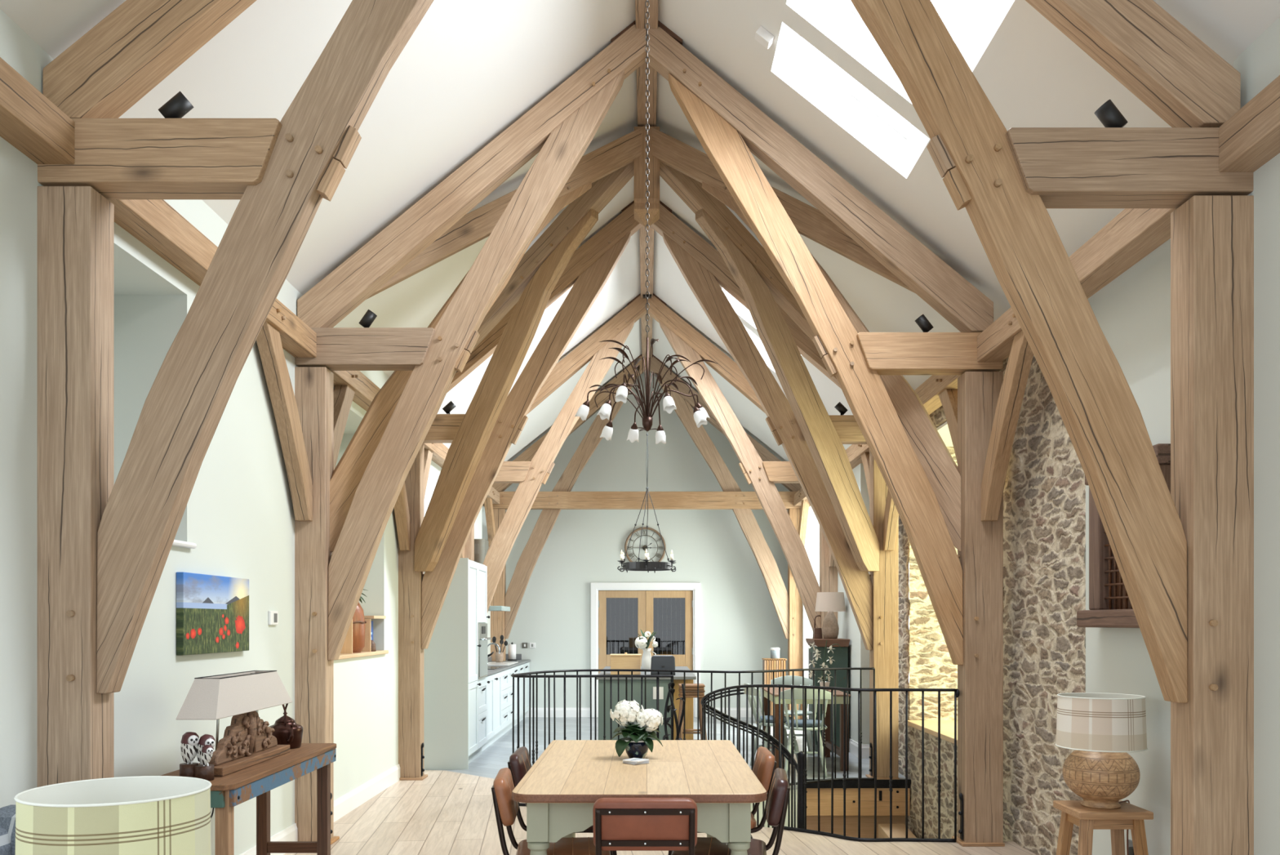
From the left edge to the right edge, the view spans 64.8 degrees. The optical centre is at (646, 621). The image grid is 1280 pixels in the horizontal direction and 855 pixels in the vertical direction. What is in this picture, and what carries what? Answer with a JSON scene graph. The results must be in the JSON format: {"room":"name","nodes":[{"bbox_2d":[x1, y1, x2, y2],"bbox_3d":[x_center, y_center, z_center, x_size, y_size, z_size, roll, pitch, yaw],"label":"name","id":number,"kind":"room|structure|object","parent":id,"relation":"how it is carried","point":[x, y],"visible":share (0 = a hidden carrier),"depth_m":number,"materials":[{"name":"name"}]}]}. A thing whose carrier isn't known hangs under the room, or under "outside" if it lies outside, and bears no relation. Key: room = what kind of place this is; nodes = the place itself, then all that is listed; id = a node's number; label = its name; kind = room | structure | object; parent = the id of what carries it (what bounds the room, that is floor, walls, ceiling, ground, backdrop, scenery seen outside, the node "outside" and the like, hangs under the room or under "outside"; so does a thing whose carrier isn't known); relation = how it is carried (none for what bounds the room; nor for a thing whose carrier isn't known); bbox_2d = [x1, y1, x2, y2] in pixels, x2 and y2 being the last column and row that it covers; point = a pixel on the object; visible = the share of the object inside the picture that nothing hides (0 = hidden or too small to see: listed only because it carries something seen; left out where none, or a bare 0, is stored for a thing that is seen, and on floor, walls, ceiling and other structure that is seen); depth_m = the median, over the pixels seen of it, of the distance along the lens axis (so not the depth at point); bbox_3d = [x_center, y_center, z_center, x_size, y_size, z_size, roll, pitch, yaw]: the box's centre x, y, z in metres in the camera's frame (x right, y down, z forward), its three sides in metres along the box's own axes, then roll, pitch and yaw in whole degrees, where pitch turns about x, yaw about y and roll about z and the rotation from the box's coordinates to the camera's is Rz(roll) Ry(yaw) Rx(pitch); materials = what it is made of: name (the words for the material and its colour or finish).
{"room":"dining room","nodes":[
{"label":"dining room","id":0,"kind":"room"},
{"bbox_2d":[0,8,490,854],"bbox_3d":[-2.530,1.035,6.400,0.500,6.430,17.800,0,0,0],"label":"wall","id":1,"kind":"structure","parent":0,"point":[239,515],"depth_m":5.00,"materials":[{"name":"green paint"}]},
{"bbox_2d":[0,57,74,164],"bbox_3d":[-2.220,-1.790,0.688,0.160,0.160,6.175,0,0,0],"label":"wall plate","id":2,"kind":"object","parent":1,"relation":"attached to","point":[29,122],"visible":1,"depth_m":3.56,"materials":[{"name":"brown wood"}]},
{"bbox_2d":[108,200,316,520],"bbox_3d":[-2.210,-1.260,5.237,0.180,1.220,2.595,0,0,0],"label":"wall plate","id":3,"kind":"object","parent":1,"relation":"attached to","point":[155,224],"visible":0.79,"depth_m":5.88,"materials":[{"name":"brown wood"}]},
{"bbox_2d":[176,571,248,654],"bbox_3d":[-2.261,-0.038,5.285,0.036,0.403,0.810,0,0,0],"label":"canvas","id":4,"kind":"object","parent":1,"relation":"attached to","point":[212,611],"visible":1,"depth_m":5.19},
{"bbox_2d":[240,763,399,854],"bbox_3d":[-2.271,1.377,4.440,0.018,0.145,10.880,0,0,0],"label":"baseboard","id":5,"kind":"structure","parent":1,"relation":"attached to","point":[343,805],"depth_m":7.79,"materials":[{"name":"white paint"}]},
{"bbox_2d":[337,649,388,659],"bbox_3d":[-2.505,0.263,7.850,0.510,0.030,1.880,0,0,0],"label":"sill","id":6,"kind":"structure","parent":1,"relation":"attached to","point":[342,655],"depth_m":7.98,"materials":[{"name":"brown wood"}]},
{"bbox_2d":[352,601,366,652],"bbox_3d":[-2.430,0.022,8.090,0.352,0.450,0.351,0,0,0],"label":"wooden vase","id":7,"kind":"object","parent":6,"relation":"on","point":[358,620],"visible":0.24,"depth_m":8.02,"materials":[{"name":"brown wood"}]},
{"bbox_2d":[340,615,386,653],"bbox_3d":[-2.436,0.092,7.970,0.348,0.310,1.540,0,0,0],"label":"shelf","id":8,"kind":"object","parent":6,"relation":"on","point":[347,647],"visible":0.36,"depth_m":8.35,"materials":[{"name":"brown wood"}]},
{"bbox_2d":[330,370,410,550],"bbox_3d":[-2.210,-1.260,7.978,0.180,1.220,2.555,0,0,0],"label":"wall plate","id":9,"kind":"object","parent":1,"relation":"attached to","point":[349,386],"visible":0.37,"depth_m":7.45,"materials":[{"name":"brown wood"}]},
{"bbox_2d":[422,443,464,557],"bbox_3d":[-2.210,-1.260,10.703,0.180,1.220,2.565,0,0,0],"label":"wall plate","id":10,"kind":"object","parent":1,"relation":"attached to","point":[436,452],"visible":0.15,"depth_m":10.13,"materials":[{"name":"brown wood"}]},
{"bbox_2d":[484,486,499,546],"bbox_3d":[-2.210,-1.260,13.425,0.180,1.220,2.550,0,0,0],"label":"wall plate","id":11,"kind":"object","parent":1,"relation":"attached to","point":[493,496],"visible":0.28,"depth_m":14.16,"materials":[{"name":"brown wood"}]},
{"bbox_2d":[474,538,510,611],"bbox_3d":[-2.008,-0.570,12.475,0.536,0.880,0.750,0,0,0],"label":"extractor hood","id":12,"kind":"object","parent":1,"relation":"attached to","point":[481,545],"visible":0.27,"depth_m":12.32,"materials":[{"name":"silver metal"}]},
{"bbox_2d":[625,738,648,758],"bbox_3d":[-0.050,0.635,5.020,0.128,0.088,0.128,0,0,0],"label":"pot","id":13,"kind":"object","parent":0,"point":[639,748],"depth_m":4.97,"materials":[{"name":"black ceramic"}]},
{"bbox_2d":[0,0,1279,461],"bbox_3d":[0.000,-2.949,6.525,5.900,2.642,18.050,0,0,0],"label":"ceiling","id":14,"kind":"structure","parent":0,"point":[469,69],"depth_m":6.10,"materials":[{"name":"white paint"}]},
{"bbox_2d":[635,0,658,357],"bbox_3d":[0.000,-3.910,6.445,0.144,0.120,17.690,0,0,0],"label":"ridge beam","id":15,"kind":"structure","parent":14,"relation":"attached to","point":[641,9],"depth_m":7.56,"materials":[{"name":"brown wood"}]},
{"bbox_2d":[574,0,716,444],"bbox_3d":[0.002,-2.408,5.124,0.718,2.943,0.571,0,0,0],"label":"chandelier","id":16,"kind":"object","parent":15,"relation":"hanging from","point":[700,415],"visible":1,"depth_m":5.13,"materials":[{"name":"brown metal"}]},
{"bbox_2d":[617,293,675,573],"bbox_3d":[0.005,-2.216,11.880,0.688,3.263,0.782,0,0,0],"label":"ring chandelier","id":17,"kind":"object","parent":15,"relation":"hanging from","point":[647,566],"visible":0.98,"depth_m":11.75,"materials":[{"name":"black paint"}]},
{"bbox_2d":[754,26,773,48],"bbox_3d":[0.684,-3.395,5.865,0.107,0.099,0.070,0,0,0],"label":"sensor","id":18,"kind":"object","parent":14,"relation":"attached to","point":[762,36],"visible":1,"depth_m":5.83,"materials":[{"name":"white paint"}]},
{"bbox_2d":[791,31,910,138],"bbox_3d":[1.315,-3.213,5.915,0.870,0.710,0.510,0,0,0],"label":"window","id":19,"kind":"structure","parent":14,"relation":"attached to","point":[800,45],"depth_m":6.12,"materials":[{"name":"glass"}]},
{"bbox_2d":[503,369,790,706],"bbox_3d":[0.070,-1.260,15.425,5.700,6.020,0.250,0,0,0],"label":"wall","id":20,"kind":"structure","parent":0,"point":[740,624],"depth_m":15.30,"materials":[{"name":"green paint"}]},
{"bbox_2d":[525,706,590,716],"bbox_3d":[-1.570,1.377,15.291,1.420,0.145,0.018,0,0,0],"label":"baseboard","id":21,"kind":"structure","parent":20,"relation":"attached to","point":[559,711],"depth_m":15.28,"materials":[{"name":"white paint"}]},
{"bbox_2d":[598,590,645,673],"bbox_3d":[-0.382,0.485,15.319,0.724,1.910,0.050,0,0,0],"label":"door","id":22,"kind":"structure","parent":20,"relation":"in","point":[621,613],"depth_m":15.32,"materials":[{"name":"brown wood"}]},
{"bbox_2d":[624,526,666,561],"bbox_3d":[-0.025,-1.116,15.265,0.628,0.628,0.046,0,0,0],"label":"wall clock","id":23,"kind":"object","parent":20,"relation":"attached to","point":[644,547],"visible":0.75,"depth_m":15.26,"materials":[{"name":"brown"}]},
{"bbox_2d":[591,582,700,716],"bbox_3d":[-0.018,0.430,15.339,1.665,2.040,0.162,0,0,0],"label":"door frame","id":24,"kind":"structure","parent":20,"relation":"attached to","point":[595,586],"depth_m":15.26,"materials":[{"name":"white paint"}]},
{"bbox_2d":[645,590,693,670],"bbox_3d":[0.347,0.485,15.319,0.724,1.910,0.050,0,0,0],"label":"door","id":25,"kind":"structure","parent":20,"relation":"in","point":[669,613],"depth_m":15.32,"materials":[{"name":"brown wood"}]},
{"bbox_2d":[706,706,787,716],"bbox_3d":[1.548,1.377,15.291,1.445,0.145,0.018,0,0,0],"label":"baseboard","id":26,"kind":"structure","parent":20,"relation":"attached to","point":[733,710],"depth_m":15.28,"materials":[{"name":"white paint"}]},
{"bbox_2d":[283,769,1036,854],"bbox_3d":[0.050,1.480,3.725,5.700,0.060,12.450,0,0,0],"label":"floor","id":27,"kind":"structure","parent":0,"point":[443,812],"depth_m":6.88,"materials":[{"name":"brown wood"}]},
{"bbox_2d":[0,804,15,854],"bbox_3d":[-1.920,1.030,3.030,0.640,0.840,0.820,0,0,0],"label":"armchair","id":28,"kind":"object","parent":27,"relation":"on","point":[7,813],"visible":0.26,"depth_m":3.25,"materials":[{"name":"grey fabric"}]},
{"bbox_2d":[13,775,211,854],"bbox_3d":[-1.314,0.932,2.500,0.440,1.035,0.440,0,0,0],"label":"floor lamp","id":29,"kind":"object","parent":27,"relation":"on","point":[137,815],"visible":1,"depth_m":2.36,"materials":[{"name":"green fabric"}]},
{"bbox_2d":[160,742,336,854],"bbox_3d":[-1.857,1.050,4.710,0.405,0.800,1.380,0,0,0],"label":"console table","id":30,"kind":"object","parent":27,"relation":"on","point":[229,790],"visible":0.72,"depth_m":4.80,"materials":[{"name":"brown wood"}]},
{"bbox_2d":[179,762,213,780],"bbox_3d":[-1.847,0.616,4.137,0.139,0.066,0.075,0,0,0],"label":"stump","id":31,"kind":"object","parent":30,"relation":"on","point":[194,769],"visible":0.72,"depth_m":4.11,"materials":[{"name":"brown wood"}]},
{"bbox_2d":[180,731,199,763],"bbox_3d":[-1.873,0.521,4.137,0.078,0.136,0.076,0,0,0],"label":"owl figurine","id":32,"kind":"object","parent":31,"relation":"on","point":[189,740],"visible":1,"depth_m":4.11,"materials":[{"name":"ceramic"}]},
{"bbox_2d":[196,733,215,764],"bbox_3d":[-1.815,0.526,4.158,0.082,0.124,0.065,0,0,21],"label":"owl figurine","id":33,"kind":"object","parent":31,"relation":"on","point":[206,739],"visible":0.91,"depth_m":4.14,"materials":[{"name":"ceramic"}]},
{"bbox_2d":[200,744,213,765],"bbox_3d":[-1.794,0.549,4.119,0.058,0.092,0.046,0,0,22],"label":"owl figurine","id":34,"kind":"object","parent":31,"relation":"on","point":[206,753],"visible":1,"depth_m":4.10,"materials":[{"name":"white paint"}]},
{"bbox_2d":[175,670,292,776],"bbox_3d":[-1.847,0.443,4.575,0.165,0.412,0.890,0,0,0],"label":"lamp","id":35,"kind":"object","parent":30,"relation":"on","point":[249,740],"visible":0.99,"depth_m":4.46,"materials":[{"name":"fabric"}]},
{"bbox_2d":[269,702,302,748],"bbox_3d":[-1.865,0.521,5.184,0.176,0.255,0.207,0,0,0],"label":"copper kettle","id":36,"kind":"object","parent":30,"relation":"on","point":[287,731],"visible":0.85,"depth_m":5.14,"materials":[{"name":"brown metal"}]},
{"bbox_2d":[491,767,610,854],"bbox_3d":[-0.385,1.051,4.358,0.543,0.802,0.394,0,0,-4],"label":"leather chair","id":37,"kind":"object","parent":27,"relation":"on","point":[506,809],"visible":0.86,"depth_m":4.25,"materials":[{"name":"brown"}]},
{"bbox_2d":[507,746,617,854],"bbox_3d":[-0.410,1.051,5.100,0.543,0.802,0.394,0,0,0],"label":"leather chair","id":38,"kind":"object","parent":27,"relation":"on","point":[519,763],"visible":0.3,"depth_m":4.92,"materials":[{"name":"brown"}]},
{"bbox_2d":[511,739,767,854],"bbox_3d":[-0.030,1.065,4.890,1.030,0.770,1.820,0,0,0],"label":"dining table","id":39,"kind":"object","parent":27,"relation":"on","point":[560,791],"visible":0.97,"depth_m":4.21,"materials":[{"name":"brown wood"}]},
{"bbox_2d":[609,699,662,758],"bbox_3d":[-0.046,0.534,5.012,0.232,0.290,0.240,0,0,39],"label":"hydrangea","id":40,"kind":"object","parent":39,"relation":"on","point":[643,722],"visible":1,"depth_m":4.96,"materials":[{"name":"white plant"}]},
{"bbox_2d":[592,797,697,854],"bbox_3d":[-0.006,1.051,3.955,0.394,0.802,0.543,0,0,0],"label":"leather chair","id":41,"kind":"object","parent":27,"relation":"on","point":[620,824],"visible":1,"depth_m":3.71,"materials":[{"name":"brown"}]},
{"bbox_2d":[37,0,1253,854],"bbox_3d":[0.000,-1.237,3.846,4.600,5.374,0.188,0,0,0],"label":"truss","id":42,"kind":"object","parent":27,"relation":"on","point":[1184,557],"visible":0.93,"depth_m":3.80,"materials":[{"name":"brown wood"}]},
{"bbox_2d":[158,91,194,118],"bbox_3d":[-1.800,-1.954,3.855,0.128,0.136,0.089,0,0,0],"label":"spotlight","id":43,"kind":"object","parent":42,"relation":"attached to","point":[178,106],"visible":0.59,"depth_m":3.83,"materials":[{"name":"black paint"}]},
{"bbox_2d":[1093,99,1128,127],"bbox_3d":[1.775,-1.921,3.855,0.121,0.139,0.089,0,0,0],"label":"spotlight","id":44,"kind":"object","parent":42,"relation":"attached to","point":[1108,113],"visible":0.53,"depth_m":3.83,"materials":[{"name":"black paint"}]},
{"bbox_2d":[294,20,1004,845],"bbox_3d":[0.005,-1.237,6.615,4.610,5.374,0.230,0,0,0],"label":"truss","id":45,"kind":"object","parent":27,"relation":"on","point":[965,588],"visible":0.9,"depth_m":6.55,"materials":[{"name":"wood"}]},
{"bbox_2d":[358,309,377,327],"bbox_3d":[-1.830,-1.976,6.615,0.119,0.140,0.089,0,0,0],"label":"spotlight","id":46,"kind":"object","parent":45,"relation":"attached to","point":[369,317],"visible":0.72,"depth_m":6.59,"materials":[{"name":"black paint"}]},
{"bbox_2d":[882,374,960,550],"bbox_3d":[2.210,-1.250,7.978,0.180,1.200,2.555,0,0,0],"label":"wall plate","id":47,"kind":"object","parent":45,"relation":"attached to","point":[937,391],"visible":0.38,"depth_m":7.57,"materials":[{"name":"brown wood"}]},
{"bbox_2d":[977,208,1177,520],"bbox_3d":[2.210,-1.250,5.237,0.180,1.200,2.595,0,0,0],"label":"wall plate","id":48,"kind":"object","parent":45,"relation":"attached to","point":[1131,236],"visible":0.7,"depth_m":5.88,"materials":[{"name":"brown wood"}]},
{"bbox_2d":[662,682,685,739],"bbox_3d":[0.204,0.964,7.940,0.221,0.978,0.186,0,0,34],"label":"sculpture","id":49,"kind":"object","parent":27,"relation":"on","point":[671,691],"visible":0.59,"depth_m":7.93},
{"bbox_2d":[511,666,875,805],"bbox_3d":[0.518,0.934,8.515,3.299,1.029,1.072,0,0,-8],"label":"balustrade","id":50,"kind":"object","parent":27,"relation":"on","point":[523,675],"visible":0.53,"depth_m":8.71,"materials":[{"name":"metal"}]},
{"bbox_2d":[667,746,777,854],"bbox_3d":[0.365,1.051,5.100,0.543,0.802,0.394,0,0,0],"label":"leather chair","id":51,"kind":"object","parent":27,"relation":"on","point":[765,763],"visible":0.38,"depth_m":4.92,"materials":[{"name":"brown"}]},
{"bbox_2d":[671,767,790,854],"bbox_3d":[0.340,1.051,4.357,0.543,0.802,0.395,0,0,6],"label":"leather chair","id":52,"kind":"object","parent":27,"relation":"on","point":[779,792],"visible":0.84,"depth_m":4.24,"materials":[{"name":"brown"}]},
{"bbox_2d":[778,684,959,841],"bbox_3d":[1.456,0.944,6.750,1.213,1.009,0.242,0,0,21],"label":"balustrade","id":53,"kind":"object","parent":27,"relation":"on","point":[956,691],"visible":1,"depth_m":6.65,"materials":[{"name":"metal"}]},
{"bbox_2d":[1053,800,1153,854],"bbox_3d":[2.155,1.161,4.775,0.373,0.577,0.343,0,0,0],"label":"stool","id":54,"kind":"object","parent":27,"relation":"on","point":[1129,815],"visible":0.95,"depth_m":4.66,"materials":[{"name":"brown wood"}]},
{"bbox_2d":[1055,692,1147,854],"bbox_3d":[2.162,0.850,4.775,0.421,1.001,0.397,0,0,0],"label":"table lamp","id":55,"kind":"object","parent":54,"relation":"on","point":[1101,727],"visible":0.99,"depth_m":4.64,"materials":[{"name":"brown wood"}]},
{"bbox_2d":[424,716,908,789],"bbox_3d":[0.050,1.480,11.960,5.700,0.060,6.680,0,0,0],"label":"floor","id":56,"kind":"structure","parent":0,"point":[495,757],"depth_m":11.83,"materials":[{"name":"grey wood"}]},
{"bbox_2d":[423,557,480,768],"bbox_3d":[-1.996,0.412,10.200,0.558,2.075,0.600,0,0,0],"label":"tall cabinet","id":57,"kind":"object","parent":56,"relation":"on","point":[451,657],"visible":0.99,"depth_m":9.90,"materials":[{"name":"grey"}]},
{"bbox_2d":[472,561,489,759],"bbox_3d":[-1.996,0.415,10.803,0.558,2.070,0.595,0,0,0],"label":"housing","id":58,"kind":"object","parent":56,"relation":"on","point":[482,569],"visible":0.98,"depth_m":10.85,"materials":[{"name":"grey"}]},
{"bbox_2d":[478,622,491,679],"bbox_3d":[-1.752,0.310,10.803,0.097,0.580,0.565,0,0,0],"label":"oven","id":59,"kind":"object","parent":58,"relation":"in","point":[482,627],"visible":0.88,"depth_m":10.73,"materials":[{"name":"silver metal"}]},
{"bbox_2d":[481,674,493,751],"bbox_3d":[-2.006,1.028,11.412,0.538,0.845,0.615,0,0,0],"label":"base cabinet","id":60,"kind":"object","parent":56,"relation":"on","point":[490,677],"visible":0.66,"depth_m":11.50,"materials":[{"name":"white paint"}]},
{"bbox_2d":[487,653,530,675],"bbox_3d":[-2.021,0.546,13.200,0.511,0.113,4.191,0,0,0],"label":"countertop","id":61,"kind":"structure","parent":60,"relation":"on","point":[518,656],"depth_m":14.08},
{"bbox_2d":[488,671,501,746],"bbox_3d":[-2.006,1.028,12.025,0.538,0.845,0.610,0,0,0],"label":"base cabinet","id":62,"kind":"object","parent":56,"relation":"on","point":[497,676],"visible":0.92,"depth_m":12.07,"materials":[{"name":"white paint"}]},
{"bbox_2d":[496,669,508,739],"bbox_3d":[-2.009,1.028,12.635,0.532,0.845,0.610,0,0,0],"label":"base cabinet","id":63,"kind":"object","parent":56,"relation":"on","point":[504,673],"visible":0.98,"depth_m":12.63,"materials":[{"name":"white paint"}]},
{"bbox_2d":[503,666,514,733],"bbox_3d":[-2.009,1.028,13.245,0.532,0.845,0.610,0,0,0],"label":"base cabinet","id":64,"kind":"object","parent":56,"relation":"on","point":[511,670],"visible":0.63,"depth_m":13.20,"materials":[{"name":"white paint"}]},
{"bbox_2d":[510,664,519,728],"bbox_3d":[-2.009,1.028,13.855,0.532,0.845,0.610,0,0,0],"label":"base cabinet","id":65,"kind":"object","parent":56,"relation":"on","point":[517,668],"visible":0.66,"depth_m":13.81,"materials":[{"name":"white paint"}]},
{"bbox_2d":[520,662,529,719],"bbox_3d":[-2.009,1.028,15.010,0.532,0.845,0.540,0,0,0],"label":"base cabinet","id":66,"kind":"object","parent":56,"relation":"on","point":[527,664],"visible":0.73,"depth_m":15.03,"materials":[{"name":"white paint"}]},
{"bbox_2d":[490,354,802,719],"bbox_3d":[0.000,-1.237,14.765,4.600,5.374,0.210,0,0,0],"label":"truss","id":67,"kind":"object","parent":56,"relation":"on","point":[788,605],"visible":0.6,"depth_m":14.72,"materials":[{"name":"brown wood"}]},
{"bbox_2d":[596,666,696,739],"bbox_3d":[-0.007,0.989,10.800,0.965,0.922,2.200,0,0,0],"label":"kitchen island","id":68,"kind":"object","parent":56,"relation":"on","point":[678,677],"visible":0.29,"depth_m":9.75,"materials":[{"name":"grey paint"}]},
{"bbox_2d":[596,666,696,679],"bbox_3d":[-0.007,0.543,10.800,0.965,0.030,2.200,0,0,0],"label":"island countertop","id":69,"kind":"structure","parent":68,"relation":"on","point":[678,675],"depth_m":9.70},
{"bbox_2d":[609,652,641,674],"bbox_3d":[-0.211,0.418,10.120,0.313,0.217,0.260,0,0,0],"label":"bin","id":70,"kind":"object","parent":69,"relation":"on","point":[625,660],"visible":0.97,"depth_m":10.00,"materials":[{"name":"brown wood"}]},
{"bbox_2d":[635,628,657,669],"bbox_3d":[-0.005,0.304,10.999,0.252,0.445,0.197,0,0,0],"label":"jug","id":71,"kind":"object","parent":69,"relation":"on","point":[642,642],"visible":0.99,"depth_m":10.96,"materials":[{"name":"white ceramic"}]},
{"bbox_2d":[650,654,675,675],"bbox_3d":[0.160,0.429,9.973,0.243,0.192,0.175,0,0,0],"label":"toaster","id":72,"kind":"object","parent":69,"relation":"on","point":[658,661],"visible":0.98,"depth_m":9.90,"materials":[{"name":"grey metal"}]},
{"bbox_2d":[398,200,899,779],"bbox_3d":[0.005,-1.237,9.335,4.610,5.374,0.230,0,0,0],"label":"truss","id":73,"kind":"object","parent":56,"relation":"on","point":[873,597],"visible":0.78,"depth_m":9.29,"materials":[{"name":"wood"}]},
{"bbox_2d":[329,125,960,571],"bbox_3d":[0.000,-2.154,7.949,4.447,3.389,2.780,0,0,0],"label":"truss","id":74,"kind":"object","parent":73,"relation":"attached to","point":[601,174],"visible":0.71,"depth_m":8.22,"materials":[{"name":"brown wood"}]},
{"bbox_2d":[464,293,837,638],"bbox_3d":[0.000,-1.237,12.056,4.600,5.374,0.188,0,0,0],"label":"truss","id":75,"kind":"object","parent":56,"relation":"on","point":[685,340],"visible":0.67,"depth_m":12.01,"materials":[{"name":"brown wood"}]},
{"bbox_2d":[677,683,706,739],"bbox_3d":[0.420,1.020,9.460,0.338,0.865,0.328,0,0,0],"label":"bar stool","id":76,"kind":"object","parent":56,"relation":"on","point":[691,689],"visible":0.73,"depth_m":9.35,"materials":[{"name":"brown wood"}]},
{"bbox_2d":[743,683,799,764],"bbox_3d":[1.234,1.031,10.012,0.517,0.843,0.480,0,0,-10],"label":"chair","id":77,"kind":"object","parent":56,"relation":"on","point":[754,689],"visible":0.5,"depth_m":9.89,"materials":[{"name":"grey paint"}]},
{"bbox_2d":[761,657,786,715],"bbox_3d":[1.830,0.990,14.470,0.320,0.920,0.320,0,0,0],"label":"chair","id":78,"kind":"object","parent":56,"relation":"on","point":[767,663],"visible":0.38,"depth_m":14.31,"materials":[{"name":"brown wood"}]},
{"bbox_2d":[770,675,813,755],"bbox_3d":[1.623,1.031,11.166,0.480,0.843,0.517,0,0,4],"label":"chair","id":79,"kind":"object","parent":56,"relation":"on","point":[788,678],"visible":0.3,"depth_m":11.36,"materials":[{"name":"grey paint"}]},
{"bbox_2d":[780,688,831,777],"bbox_3d":[1.504,1.031,9.574,0.480,0.843,0.517,0,0,8],"label":"chair","id":80,"kind":"object","parent":56,"relation":"on","point":[797,691],"visible":0.52,"depth_m":9.41,"materials":[{"name":"grey paint"}]},
{"bbox_2d":[761,687,850,770],"bbox_3d":[1.607,1.079,10.320,0.745,0.742,1.080,0,0,0],"label":"dining table","id":81,"kind":"object","parent":56,"relation":"on","point":[839,694],"visible":0.49,"depth_m":9.79,"materials":[{"name":"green wood"}]},
{"bbox_2d":[807,640,841,691],"bbox_3d":[1.793,0.448,10.177,0.299,0.518,0.208,0,0,-39],"label":"orchid pot","id":82,"kind":"object","parent":81,"relation":"on","point":[827,677],"visible":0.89,"depth_m":10.17,"materials":[{"name":"white ceramic"}]},
{"bbox_2d":[805,638,849,751],"bbox_3d":[2.052,0.823,11.460,0.403,1.255,0.580,0,0,0],"label":"cabinet","id":83,"kind":"object","parent":56,"relation":"on","point":[840,656],"visible":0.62,"depth_m":11.20,"materials":[{"name":"paint"}]},
{"bbox_2d":[814,591,845,638],"bbox_3d":[2.080,-0.068,11.420,0.344,0.524,0.344,0,0,0],"label":"lamp","id":84,"kind":"object","parent":83,"relation":"on","point":[829,602],"visible":0.98,"depth_m":11.33,"materials":[{"name":"fabric"}]},
{"bbox_2d":[806,787,910,815],"bbox_3d":[1.917,1.646,9.277,0.995,0.268,0.085,0,0,0],"label":"fascia","id":85,"kind":"object","parent":56,"relation":"attached to","point":[867,794],"visible":0.66,"depth_m":9.25,"materials":[{"name":"brown wood"}]},
{"bbox_2d":[806,778,911,787],"bbox_3d":[1.900,1.484,9.170,1.040,0.081,0.160,0,0,0],"label":"plate","id":86,"kind":"object","parent":56,"relation":"attached to","point":[900,783],"visible":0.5,"depth_m":9.22,"materials":[{"name":"metal"}]},
{"bbox_2d":[751,788,797,827],"bbox_3d":[1.221,2.880,7.583,1.483,2.740,2.785,0,0,-23],"label":"wall","id":87,"kind":"structure","parent":0,"point":[761,802],"depth_m":9.04,"materials":[{"name":"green paint"}]},
{"bbox_2d":[700,684,804,828],"bbox_3d":[0.810,1.395,7.577,0.813,1.910,1.070,0,0,0],"label":"stair handrail","id":88,"kind":"object","parent":87,"relation":"attached to","point":[799,766],"visible":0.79,"depth_m":7.38,"materials":[{"name":"metal"}]},
{"bbox_2d":[802,444,869,744],"bbox_3d":[2.520,-0.215,13.000,0.500,3.930,4.600,0,0,0],"label":"wall","id":89,"kind":"structure","parent":0,"point":[858,655],"depth_m":11.16,"materials":[{"name":"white paint"}]},
{"bbox_2d":[793,488,809,546],"bbox_3d":[2.210,-1.250,13.425,0.180,1.200,2.550,0,0,0],"label":"wall plate","id":90,"kind":"object","parent":89,"relation":"attached to","point":[800,499],"visible":0.3,"depth_m":14.17,"materials":[{"name":"brown wood"}]},
{"bbox_2d":[829,444,869,566],"bbox_3d":[2.210,-1.250,10.703,0.180,1.200,2.565,0,0,0],"label":"wall plate","id":91,"kind":"object","parent":89,"relation":"attached to","point":[857,454],"visible":0.24,"depth_m":10.24,"materials":[{"name":"brown wood"}]},
{"bbox_2d":[806,815,905,837],"bbox_3d":[1.460,2.880,9.460,1.920,2.740,0.080,0,0,0],"label":"wall","id":92,"kind":"structure","parent":0,"point":[867,822],"depth_m":9.42,"materials":[{"name":"brown wood"}]},
{"bbox_2d":[898,355,1085,854],"bbox_3d":[2.872,0.975,8.130,0.937,6.550,5.140,0,0,0],"label":"stone wall","id":93,"kind":"structure","parent":0,"point":[1044,491],"depth_m":6.42,"materials":[{"name":"stone"}]},
{"bbox_2d":[878,823,916,837],"bbox_3d":[1.930,2.945,7.970,0.860,2.190,2.540,0,0,0],"label":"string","id":94,"kind":"object","parent":93,"relation":"attached to","point":[898,829],"visible":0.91,"depth_m":9.03,"materials":[{"name":"brown wood"}]},
{"bbox_2d":[907,720,957,744],"bbox_3d":[2.853,0.929,8.078,0.935,0.042,2.455,0,0,0],"label":"window sill","id":95,"kind":"structure","parent":93,"relation":"attached to","point":[931,726],"depth_m":8.67,"materials":[{"name":"brown wood"}]},
{"bbox_2d":[936,421,953,446],"bbox_3d":[2.885,-1.623,8.080,0.870,0.025,2.400,0,0,0],"label":"window","id":96,"kind":"structure","parent":93,"relation":"in","point":[943,429],"depth_m":8.66,"materials":[{"name":"white paint"}]},
{"bbox_2d":[1085,238,1170,854],"bbox_3d":[2.670,-0.305,4.730,0.500,4.110,1.660,0,0,0],"label":"wall","id":97,"kind":"structure","parent":0,"point":[1132,311],"depth_m":4.92,"materials":[{"name":"paint"}]},
{"bbox_2d":[1076,443,1170,627],"bbox_3d":[2.354,-0.390,4.965,0.129,0.840,0.830,0,0,0],"label":"window","id":98,"kind":"structure","parent":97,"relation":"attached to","point":[1110,606],"depth_m":5.20,"materials":[{"name":"brown wood"}]},
{"bbox_2d":[1233,17,1279,854],"bbox_3d":[2.570,-0.215,0.700,0.600,3.930,6.400,0,0,0],"label":"wall","id":99,"kind":"structure","parent":0,"point":[1258,65],"depth_m":3.70,"materials":[{"name":"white paint"}]},
{"bbox_2d":[1218,75,1279,172],"bbox_3d":[2.220,-1.765,0.688,0.160,0.170,6.175,0,0,0],"label":"wall plate","id":100,"kind":"object","parent":99,"relation":"attached to","point":[1250,138],"visible":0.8,"depth_m":3.60,"materials":[{"name":"brown wood"}]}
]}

